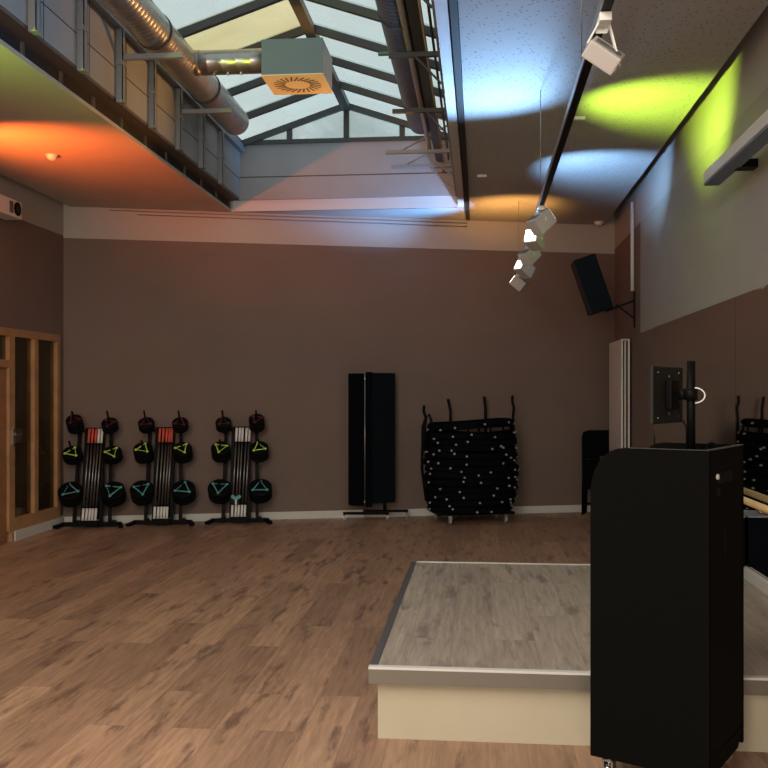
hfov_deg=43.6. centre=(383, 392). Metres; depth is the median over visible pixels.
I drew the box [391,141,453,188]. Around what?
cantilever arm
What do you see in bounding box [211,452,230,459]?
weight plate
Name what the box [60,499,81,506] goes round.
weight plate
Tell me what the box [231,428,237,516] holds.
barbell
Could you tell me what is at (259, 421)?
weight plate
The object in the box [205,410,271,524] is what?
rack
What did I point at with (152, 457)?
weight plate
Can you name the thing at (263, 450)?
weight plate
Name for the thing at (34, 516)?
door frame
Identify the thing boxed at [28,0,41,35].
upright
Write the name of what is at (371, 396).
folding screen
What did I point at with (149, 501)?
weight plate
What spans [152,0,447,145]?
window
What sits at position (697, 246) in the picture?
wall
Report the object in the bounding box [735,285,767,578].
wall mirror
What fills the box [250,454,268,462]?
weight plate
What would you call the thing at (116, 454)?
weight plate
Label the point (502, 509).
trampoline
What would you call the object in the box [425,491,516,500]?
trampoline
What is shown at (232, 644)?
floor
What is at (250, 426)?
weight plate
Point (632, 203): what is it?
conduit
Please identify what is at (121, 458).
weight plate
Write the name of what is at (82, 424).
weight plate
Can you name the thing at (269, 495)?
weight plate
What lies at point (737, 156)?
light
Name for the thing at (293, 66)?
air diffuser
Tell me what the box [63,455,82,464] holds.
weight plate
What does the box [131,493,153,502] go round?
weight plate
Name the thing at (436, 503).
trampoline
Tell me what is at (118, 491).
weight plate
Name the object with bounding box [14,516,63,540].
baseboard
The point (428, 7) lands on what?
rod
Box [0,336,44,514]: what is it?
window pane
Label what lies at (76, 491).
weight plate
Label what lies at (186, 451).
weight plate
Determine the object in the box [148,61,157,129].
upright
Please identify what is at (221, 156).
upright
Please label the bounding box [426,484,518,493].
trampoline
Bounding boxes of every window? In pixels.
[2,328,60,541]
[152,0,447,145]
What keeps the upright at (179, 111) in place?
attached to the wall at (58, 17)
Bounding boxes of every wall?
[0,0,239,197]
[0,175,62,515]
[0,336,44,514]
[63,201,614,516]
[235,140,454,200]
[431,0,456,195]
[615,5,767,579]
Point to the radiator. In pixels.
(619, 350)
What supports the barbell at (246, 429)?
in the rack at (223, 519)
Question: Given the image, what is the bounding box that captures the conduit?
[631,202,633,290]
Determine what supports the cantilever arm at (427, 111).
attached to the wall at (432, 1)
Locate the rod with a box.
[427,0,449,159]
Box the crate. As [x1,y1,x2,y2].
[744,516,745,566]
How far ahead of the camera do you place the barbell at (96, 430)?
10.39 m
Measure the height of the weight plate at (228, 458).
0.167 m
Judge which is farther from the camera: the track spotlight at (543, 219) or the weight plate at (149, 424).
the weight plate at (149, 424)
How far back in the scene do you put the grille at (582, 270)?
10.16 m
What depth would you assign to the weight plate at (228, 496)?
10.63 m
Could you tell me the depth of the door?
9.23 m
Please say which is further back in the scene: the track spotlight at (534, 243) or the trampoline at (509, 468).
the trampoline at (509, 468)
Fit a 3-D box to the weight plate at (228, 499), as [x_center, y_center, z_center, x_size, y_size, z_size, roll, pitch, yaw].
[-1.835,1.133,10.752,0.260,0.199,0.216,0,0,-3]
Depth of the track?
4.33 m
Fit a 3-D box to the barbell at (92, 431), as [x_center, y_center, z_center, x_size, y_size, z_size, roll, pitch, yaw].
[-3.189,0.895,10.393,0.038,1.011,0.190,0,0,10]
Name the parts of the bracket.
arm, wall plate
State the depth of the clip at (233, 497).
10.54 m
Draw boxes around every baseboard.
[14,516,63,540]
[64,505,589,522]
[744,565,767,595]
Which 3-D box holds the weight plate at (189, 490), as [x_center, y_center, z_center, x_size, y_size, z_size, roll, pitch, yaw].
[-2.205,1.063,10.555,0.260,0.199,0.216,0,0,-3]
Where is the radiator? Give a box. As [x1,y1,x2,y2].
[609,339,629,451]
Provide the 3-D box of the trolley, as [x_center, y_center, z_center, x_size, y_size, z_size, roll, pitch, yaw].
[0.966,0.740,10.958,1.143,1.420,0.631,0,0,-11]
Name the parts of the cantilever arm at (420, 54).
arm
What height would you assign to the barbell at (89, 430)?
1.011 m
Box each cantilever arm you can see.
[386,125,452,175]
[388,51,440,83]
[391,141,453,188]
[392,107,447,134]
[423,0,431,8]
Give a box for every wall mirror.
[654,297,734,443]
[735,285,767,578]
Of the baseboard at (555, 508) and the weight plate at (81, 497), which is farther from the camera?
the baseboard at (555, 508)
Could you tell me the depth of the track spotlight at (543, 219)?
6.41 m
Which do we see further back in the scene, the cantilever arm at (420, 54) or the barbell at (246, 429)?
the barbell at (246, 429)
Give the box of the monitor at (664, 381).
[650,366,682,423]
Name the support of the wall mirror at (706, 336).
attached to the wall at (697, 246)
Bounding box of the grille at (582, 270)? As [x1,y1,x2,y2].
[571,261,591,314]
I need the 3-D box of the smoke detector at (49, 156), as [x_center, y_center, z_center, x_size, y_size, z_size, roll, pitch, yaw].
[-2.868,-2.034,8.293,0.107,0.045,0.107,0,0,6]
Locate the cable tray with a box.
[405,0,442,161]
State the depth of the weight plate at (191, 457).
10.55 m
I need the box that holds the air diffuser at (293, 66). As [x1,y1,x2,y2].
[261,37,331,94]
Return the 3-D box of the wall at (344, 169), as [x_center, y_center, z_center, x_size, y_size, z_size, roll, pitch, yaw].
[-0.417,-2.490,10.754,2.550,0.620,0.062,0,0,6]
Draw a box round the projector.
[0,194,21,219]
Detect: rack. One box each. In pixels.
[53,411,122,528]
[126,410,194,526]
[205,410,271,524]
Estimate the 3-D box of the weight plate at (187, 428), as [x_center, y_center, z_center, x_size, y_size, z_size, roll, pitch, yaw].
[-2.249,0.373,10.616,0.175,0.143,0.154,0,0,-3]
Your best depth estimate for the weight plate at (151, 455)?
10.49 m
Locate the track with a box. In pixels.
[516,0,613,274]
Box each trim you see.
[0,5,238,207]
[88,0,243,151]
[434,0,464,206]
[449,0,469,219]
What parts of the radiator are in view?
panel, panel, panel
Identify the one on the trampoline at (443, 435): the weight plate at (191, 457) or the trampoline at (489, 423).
the trampoline at (489, 423)
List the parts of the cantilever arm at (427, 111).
arm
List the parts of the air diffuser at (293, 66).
swirl plate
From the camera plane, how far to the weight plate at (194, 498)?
10.53 m
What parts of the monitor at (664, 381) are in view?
mount plate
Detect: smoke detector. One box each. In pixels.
[45,153,58,160]
[594,221,603,225]
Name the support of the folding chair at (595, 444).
on the floor
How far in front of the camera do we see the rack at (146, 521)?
10.60 m
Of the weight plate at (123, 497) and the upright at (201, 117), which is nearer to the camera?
the upright at (201, 117)
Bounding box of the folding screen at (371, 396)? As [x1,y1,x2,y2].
[343,372,407,520]
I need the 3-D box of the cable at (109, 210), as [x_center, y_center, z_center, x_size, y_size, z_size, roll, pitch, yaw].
[-1.031,-2.026,11.049,4.120,0.020,0.010,0,0,-11]
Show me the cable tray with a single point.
(412, 5)
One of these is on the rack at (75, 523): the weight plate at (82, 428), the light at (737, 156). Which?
the weight plate at (82, 428)
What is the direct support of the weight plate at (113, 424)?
on the rack at (75, 523)
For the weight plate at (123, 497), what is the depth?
10.34 m
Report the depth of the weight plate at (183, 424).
10.55 m
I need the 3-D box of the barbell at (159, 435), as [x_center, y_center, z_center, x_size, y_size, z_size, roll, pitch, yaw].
[-2.494,0.895,10.551,0.038,1.011,0.191,0,0,11]
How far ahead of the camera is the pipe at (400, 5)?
7.43 m
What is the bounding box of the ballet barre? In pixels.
[744,497,767,514]
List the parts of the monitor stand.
arm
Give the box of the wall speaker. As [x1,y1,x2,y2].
[571,253,612,315]
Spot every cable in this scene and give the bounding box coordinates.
[109,210,466,223]
[138,214,466,226]
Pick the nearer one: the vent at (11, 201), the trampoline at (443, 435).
the vent at (11, 201)
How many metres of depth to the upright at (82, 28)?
6.46 m
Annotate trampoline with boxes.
[423,458,516,466]
[424,452,517,459]
[424,471,518,479]
[424,478,517,486]
[425,444,516,452]
[425,464,519,473]
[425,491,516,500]
[426,429,516,441]
[426,437,517,446]
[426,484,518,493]
[426,504,512,513]
[427,418,514,431]
[427,498,515,506]
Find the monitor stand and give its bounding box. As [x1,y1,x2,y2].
[675,361,705,449]
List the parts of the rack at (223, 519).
post, plate, post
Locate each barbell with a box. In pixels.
[81,429,90,520]
[85,429,93,520]
[88,429,97,520]
[91,429,100,520]
[94,429,102,520]
[153,428,160,518]
[157,428,164,518]
[160,428,167,518]
[163,428,170,518]
[165,428,172,518]
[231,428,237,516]
[234,428,240,516]
[237,428,243,516]
[240,428,247,516]
[243,429,250,516]
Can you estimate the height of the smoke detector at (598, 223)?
0.045 m
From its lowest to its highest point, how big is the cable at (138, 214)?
0.020 m
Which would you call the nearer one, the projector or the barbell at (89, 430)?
the projector
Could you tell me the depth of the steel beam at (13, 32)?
7.04 m
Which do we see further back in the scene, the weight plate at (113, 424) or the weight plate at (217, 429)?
the weight plate at (217, 429)
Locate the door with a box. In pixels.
[0,327,9,541]
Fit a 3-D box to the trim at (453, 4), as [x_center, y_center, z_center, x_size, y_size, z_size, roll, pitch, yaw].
[0.233,-2.074,3.731,0.042,0.075,15.271,0,0,6]
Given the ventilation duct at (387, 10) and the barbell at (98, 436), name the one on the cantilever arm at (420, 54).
the ventilation duct at (387, 10)
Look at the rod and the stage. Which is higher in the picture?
the rod
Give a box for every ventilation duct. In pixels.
[99,0,260,134]
[375,0,429,134]
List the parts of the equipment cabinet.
panel, panel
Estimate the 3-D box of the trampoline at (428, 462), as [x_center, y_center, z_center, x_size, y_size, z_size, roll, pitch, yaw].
[0.975,0.775,10.904,1.084,0.103,0.742,0,0,-11]
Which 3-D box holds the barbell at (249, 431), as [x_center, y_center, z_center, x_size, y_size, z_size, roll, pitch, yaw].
[-1.528,0.895,10.720,0.038,1.011,0.193,0,0,13]
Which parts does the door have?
frame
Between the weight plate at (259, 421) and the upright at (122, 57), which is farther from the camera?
the weight plate at (259, 421)
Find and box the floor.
[0,512,767,767]
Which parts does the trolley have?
post, post, post, post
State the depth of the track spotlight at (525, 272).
8.87 m
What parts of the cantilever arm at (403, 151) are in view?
arm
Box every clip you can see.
[231,495,240,504]
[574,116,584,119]
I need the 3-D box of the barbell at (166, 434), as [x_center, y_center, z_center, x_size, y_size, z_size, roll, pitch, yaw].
[-2.420,0.895,10.555,0.038,1.011,0.192,0,0,12]
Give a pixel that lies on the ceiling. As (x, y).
(512, 51)
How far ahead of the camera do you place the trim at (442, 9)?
6.43 m
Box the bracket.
[605,292,634,327]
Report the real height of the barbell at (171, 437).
1.011 m
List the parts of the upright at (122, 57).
arm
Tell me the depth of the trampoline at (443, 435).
10.60 m
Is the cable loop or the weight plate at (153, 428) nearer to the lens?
the cable loop
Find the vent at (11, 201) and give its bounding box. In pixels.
[10,200,13,212]
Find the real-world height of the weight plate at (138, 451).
0.167 m
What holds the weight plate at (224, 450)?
on the rack at (223, 519)
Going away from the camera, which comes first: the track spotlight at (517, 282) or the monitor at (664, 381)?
the monitor at (664, 381)
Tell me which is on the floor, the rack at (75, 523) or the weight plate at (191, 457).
the rack at (75, 523)
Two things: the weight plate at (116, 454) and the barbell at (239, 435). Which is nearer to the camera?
the weight plate at (116, 454)
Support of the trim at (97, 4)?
attached to the wall at (58, 17)
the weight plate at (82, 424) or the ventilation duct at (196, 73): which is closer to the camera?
the ventilation duct at (196, 73)
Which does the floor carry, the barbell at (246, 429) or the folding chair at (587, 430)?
the folding chair at (587, 430)
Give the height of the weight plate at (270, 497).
0.199 m
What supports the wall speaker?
attached to the bracket
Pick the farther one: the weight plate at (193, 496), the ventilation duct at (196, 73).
the weight plate at (193, 496)
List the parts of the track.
track rail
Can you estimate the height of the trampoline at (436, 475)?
0.104 m
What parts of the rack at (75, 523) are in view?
post, plate, post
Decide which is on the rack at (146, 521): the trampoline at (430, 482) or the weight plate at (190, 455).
the weight plate at (190, 455)
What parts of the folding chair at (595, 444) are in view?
leg, seat, backrest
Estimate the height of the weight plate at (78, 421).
0.143 m
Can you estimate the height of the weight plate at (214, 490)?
0.199 m
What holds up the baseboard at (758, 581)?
attached to the wall at (697, 246)
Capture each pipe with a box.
[396,0,431,148]
[417,0,444,172]
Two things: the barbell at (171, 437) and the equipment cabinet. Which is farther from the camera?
the barbell at (171, 437)
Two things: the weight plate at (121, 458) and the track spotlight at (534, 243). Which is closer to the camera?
the track spotlight at (534, 243)
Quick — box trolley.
[421,396,514,523]
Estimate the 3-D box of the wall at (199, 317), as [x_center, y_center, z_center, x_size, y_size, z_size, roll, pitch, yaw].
[-0.340,-0.528,11.290,6.853,3.956,0.192,0,0,-11]
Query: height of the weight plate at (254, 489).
0.199 m
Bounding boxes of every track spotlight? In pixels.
[509,274,528,292]
[514,260,534,278]
[518,246,540,265]
[524,229,545,250]
[526,205,556,235]
[582,11,624,74]
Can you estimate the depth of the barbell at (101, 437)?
10.39 m
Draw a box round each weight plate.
[58,482,82,501]
[59,494,82,503]
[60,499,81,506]
[62,446,82,461]
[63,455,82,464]
[65,414,82,427]
[66,423,83,430]
[67,425,83,433]
[100,481,124,500]
[101,417,117,430]
[101,491,125,503]
[102,426,118,433]
[102,446,121,461]
[102,496,125,506]
[103,453,122,464]
[130,480,153,499]
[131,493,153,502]
[131,498,152,505]
[133,442,152,457]
[134,452,153,460]
[134,454,153,463]
[138,417,154,429]
[139,425,154,432]
[171,480,195,499]
[172,417,187,429]
[172,442,191,457]
[172,489,195,502]
[173,425,188,432]
[173,452,192,460]
[173,454,192,463]
[173,495,195,504]
[208,479,230,497]
[208,492,230,500]
[208,495,229,503]
[211,441,229,456]
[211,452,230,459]
[212,453,230,462]
[215,417,230,429]
[216,424,231,432]
[248,479,271,497]
[249,414,264,426]
[249,421,264,429]
[249,425,264,432]
[249,441,268,456]
[249,491,271,500]
[250,451,268,459]
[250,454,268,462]
[250,494,271,503]
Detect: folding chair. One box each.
[581,430,608,514]
[584,430,608,512]
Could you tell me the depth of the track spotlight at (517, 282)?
10.05 m
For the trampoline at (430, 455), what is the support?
on the trampoline at (428, 462)
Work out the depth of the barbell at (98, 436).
10.39 m
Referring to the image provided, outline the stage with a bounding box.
[368,561,767,751]
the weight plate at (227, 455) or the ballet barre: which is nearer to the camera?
the ballet barre
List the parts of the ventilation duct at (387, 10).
duct bracket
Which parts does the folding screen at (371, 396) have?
panel, hinge rod, panel, panel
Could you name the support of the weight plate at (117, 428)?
on the rack at (75, 523)
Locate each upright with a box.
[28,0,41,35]
[76,0,88,73]
[116,28,183,104]
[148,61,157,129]
[175,88,231,150]
[198,114,205,168]
[218,131,224,184]
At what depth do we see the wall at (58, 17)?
7.37 m
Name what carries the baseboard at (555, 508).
attached to the wall at (199, 317)
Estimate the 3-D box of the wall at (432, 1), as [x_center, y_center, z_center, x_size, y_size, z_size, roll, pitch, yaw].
[0.213,-2.490,4.592,0.050,0.620,12.180,0,0,6]
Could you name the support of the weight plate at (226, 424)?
on the rack at (223, 519)
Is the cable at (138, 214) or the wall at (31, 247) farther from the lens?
the cable at (138, 214)
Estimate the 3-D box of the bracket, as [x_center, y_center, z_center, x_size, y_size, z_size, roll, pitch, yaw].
[2.526,-0.890,10.271,0.309,0.380,0.050,0,0,6]
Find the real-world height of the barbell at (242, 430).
1.011 m
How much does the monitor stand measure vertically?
0.356 m
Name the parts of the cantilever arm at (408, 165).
arm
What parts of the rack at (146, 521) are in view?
post, plate, post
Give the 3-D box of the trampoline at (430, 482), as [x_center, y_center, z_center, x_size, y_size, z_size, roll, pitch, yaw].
[0.988,0.997,10.888,1.092,0.104,0.742,0,0,-11]
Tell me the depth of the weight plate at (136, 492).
10.50 m
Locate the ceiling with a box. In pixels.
[0,0,767,224]
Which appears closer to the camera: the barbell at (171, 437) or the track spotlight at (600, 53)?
the track spotlight at (600, 53)
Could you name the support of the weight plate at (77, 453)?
on the rack at (75, 523)
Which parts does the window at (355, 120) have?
pane, pane, pane, pane, pane, gable frame, pane, pane, pane, pane, pane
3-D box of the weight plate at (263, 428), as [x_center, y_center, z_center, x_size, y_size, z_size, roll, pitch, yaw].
[-1.426,0.373,10.776,0.175,0.143,0.154,0,0,-3]
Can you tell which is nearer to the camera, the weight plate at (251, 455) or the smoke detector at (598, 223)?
the weight plate at (251, 455)
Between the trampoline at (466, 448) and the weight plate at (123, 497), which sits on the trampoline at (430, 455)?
the trampoline at (466, 448)
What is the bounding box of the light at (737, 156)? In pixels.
[703,110,767,185]
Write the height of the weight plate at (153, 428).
0.143 m
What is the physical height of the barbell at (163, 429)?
1.011 m
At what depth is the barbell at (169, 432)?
10.55 m
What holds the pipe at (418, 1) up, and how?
on the cantilever arm at (403, 151)
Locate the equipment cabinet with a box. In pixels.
[590,442,743,767]
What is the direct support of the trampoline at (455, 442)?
on the trampoline at (466, 448)
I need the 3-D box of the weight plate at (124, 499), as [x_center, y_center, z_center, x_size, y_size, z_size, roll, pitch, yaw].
[-2.941,1.133,10.458,0.259,0.199,0.216,0,0,-3]
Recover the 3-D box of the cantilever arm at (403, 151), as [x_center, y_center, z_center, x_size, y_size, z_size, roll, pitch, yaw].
[0.366,-2.500,9.893,0.699,0.550,0.036,0,0,6]
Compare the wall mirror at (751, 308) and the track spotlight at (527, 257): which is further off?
the track spotlight at (527, 257)
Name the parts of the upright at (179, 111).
arm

